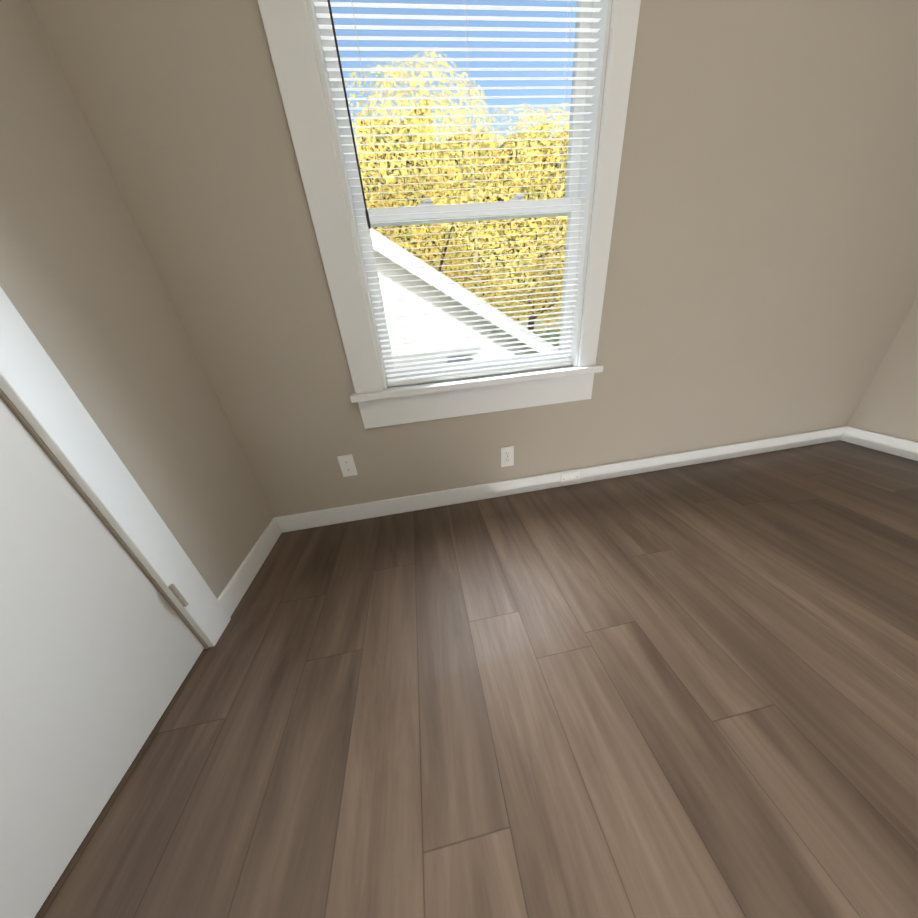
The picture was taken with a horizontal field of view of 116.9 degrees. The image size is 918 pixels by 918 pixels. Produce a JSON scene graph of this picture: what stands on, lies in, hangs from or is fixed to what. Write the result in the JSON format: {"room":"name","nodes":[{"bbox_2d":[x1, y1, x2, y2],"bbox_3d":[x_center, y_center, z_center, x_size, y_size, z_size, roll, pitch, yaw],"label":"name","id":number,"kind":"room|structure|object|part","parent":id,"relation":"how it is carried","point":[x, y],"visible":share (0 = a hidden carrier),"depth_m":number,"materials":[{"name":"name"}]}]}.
{"room":"empty bedroom","nodes":[
{"label":"empty bedroom","id":0,"kind":"room"},
{"bbox_2d":[0,0,272,648],"bbox_3d":[-0.871,0.124,-0.681,0.180,2.440,3.750,-8,27,-6],"label":"wall","id":1,"kind":"structure","parent":0,"point":[83,287],"depth_m":0.82,"materials":[{"name":"beige paint"}]},
{"bbox_2d":[0,398,203,917],"bbox_3d":[-0.884,-0.050,0.190,0.108,1.956,0.827,-8,27,-6],"label":"closet door","id":2,"kind":"structure","parent":1,"relation":"in","point":[101,647],"depth_m":0.62,"materials":[{"name":"white paint"}]},
{"bbox_2d":[0,286,230,646],"bbox_3d":[-0.891,-0.088,0.163,0.020,2.072,1.034,-8,27,-6],"label":"trim","id":3,"kind":"structure","parent":1,"relation":"attached to","point":[35,387],"depth_m":0.72,"materials":[{"name":"white paint"}]},
{"bbox_2d":[217,517,281,616],"bbox_3d":[-0.687,1.121,-0.085,0.014,0.100,3.600,-8,27,-6],"label":"baseboard","id":4,"kind":"structure","parent":1,"relation":"attached to","point":[230,596],"depth_m":1.23,"materials":[{"name":"white paint"}]},
{"bbox_2d":[29,0,917,517],"bbox_3d":[0.688,-0.988,1.254,3.920,2.440,0.150,-8,27,-6],"label":"wall","id":5,"kind":"structure","parent":0,"point":[763,272],"depth_m":1.17,"materials":[{"name":"beige paint"}]},
{"bbox_2d":[337,454,357,476],"bbox_3d":[-0.566,0.035,1.433,0.072,0.117,0.008,-8,27,-6],"label":"electrical outlet plate","id":6,"kind":"object","parent":5,"relation":"attached to","point":[347,465],"visible":1,"depth_m":1.43,"materials":[{"name":"white plastic"}]},
{"bbox_2d":[257,0,640,428],"bbox_3d":[0.037,-0.983,1.129,1.165,1.613,0.170,-8,27,-6],"label":"double-hung window","id":7,"kind":"structure","parent":5,"relation":"in","point":[518,206],"depth_m":1.07,"materials":[{"name":"white paint"}]},
{"bbox_3d":[0.081,-0.720,1.273,0.922,0.661,0.032,-8,26,-6],"label":"sash","id":8,"kind":"part","parent":7,"relation":"part of","materials":[{"name":"white paint"}]},
{"bbox_2d":[350,365,602,402],"bbox_3d":[0.103,-0.373,1.358,1.205,0.030,0.105,-8,27,-6],"label":"window sill","id":9,"kind":"structure","parent":5,"relation":"attached to","point":[459,384],"depth_m":1.32,"materials":[{"name":"white paint"}]},
{"bbox_2d":[501,446,513,466],"bbox_3d":[0.268,-0.012,1.559,0.072,0.117,0.008,-8,27,-6],"label":"outlet","id":10,"kind":"object","parent":5,"relation":"attached to","point":[509,451],"visible":1,"depth_m":1.56,"materials":[{"name":"white plastic"}]},
{"bbox_2d":[276,426,846,532],"bbox_3d":[0.802,0.090,1.700,3.592,0.100,0.014,-8,27,-6],"label":"baseboard","id":11,"kind":"structure","parent":5,"relation":"attached to","point":[319,518],"depth_m":1.66,"materials":[{"name":"white paint"}]},
{"bbox_2d":[560,471,579,484],"bbox_3d":[0.661,0.114,1.669,0.117,0.072,0.017,-8,27,-6],"label":"wall jack","id":12,"kind":"object","parent":11,"relation":"attached to","point":[570,477],"visible":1,"depth_m":1.67,"materials":[{"name":"white plastic"}]},
{"bbox_2d":[35,440,917,917],"bbox_3d":[1.588,0.881,0.206,5.320,0.120,4.300,-8,27,-6],"label":"floor","id":13,"kind":"structure","parent":0,"point":[683,692],"depth_m":0.74,"materials":[{"name":"wood"}]},
{"bbox_2d":[847,298,917,441],"bbox_3d":[2.852,-0.432,-0.283,0.150,2.440,3.750,-8,27,-6],"label":"wall","id":14,"kind":"structure","parent":0,"point":[888,404],"depth_m":1.66,"materials":[{"name":"beige paint"}]},
{"bbox_2d":[840,426,917,460],"bbox_3d":[2.860,0.592,0.294,0.014,0.100,3.600,-8,27,-6],"label":"baseboard","id":15,"kind":"structure","parent":14,"relation":"attached to","point":[904,448],"depth_m":1.73,"materials":[{"name":"white paint"}]},
{"label":"outside","id":16,"kind":"structure","parent":0,"visible":0},
{"bbox_2d":[534,329,559,348],"bbox_3d":[-3.539,-11.268,33.035,85.000,0.300,65.950,-8,27,-6],"label":"ground","id":17,"kind":"structure","parent":16,"point":[550,336],"depth_m":50.98,"materials":[{"name":"green plant"}]},
{"bbox_2d":[373,249,538,368],"bbox_3d":[-3.500,-2.330,7.082,12.800,6.780,3.000,-8,27,-6],"label":"house","id":18,"kind":"structure","parent":17,"relation":"on","point":[411,289],"depth_m":5.72,"materials":[{"name":"white"}]},
{"bbox_2d":[443,350,475,362],"bbox_3d":[-1.203,-1.587,6.135,3.240,1.540,0.050,-8,27,-6],"label":"frames","id":19,"kind":"object","parent":18,"relation":"attached to","point":[445,357],"depth_m":6.03,"materials":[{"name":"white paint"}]},
{"bbox_2d":[447,354,471,362],"bbox_3d":[-1.206,-1.595,6.153,3.100,1.400,0.050,-8,27,-6],"label":"window","id":20,"kind":"structure","parent":19,"relation":"attached to","point":[459,360],"depth_m":6.08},
{"bbox_2d":[370,228,558,350],"bbox_3d":[-3.609,-3.470,6.515,13.400,4.465,3.700,-8,27,-6],"label":"house roof","id":21,"kind":"structure","parent":18,"relation":"on","point":[392,245],"depth_m":5.14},
{"bbox_2d":[371,236,548,352],"bbox_3d":[-3.304,-2.549,4.944,13.400,4.505,0.040,-8,27,-6],"label":"rake","id":22,"kind":"object","parent":21,"relation":"attached to","point":[404,259],"depth_m":5.19,"materials":[{"name":"white paint"}]},
{"bbox_2d":[344,47,569,332],"bbox_3d":[0.302,-9.402,14.007,23.919,12.616,13.891,-8,27,-6],"label":"trees","id":23,"kind":"object","parent":17,"relation":"on","point":[462,191],"depth_m":9.68,"materials":[{"name":"yellow plant"}]}
]}

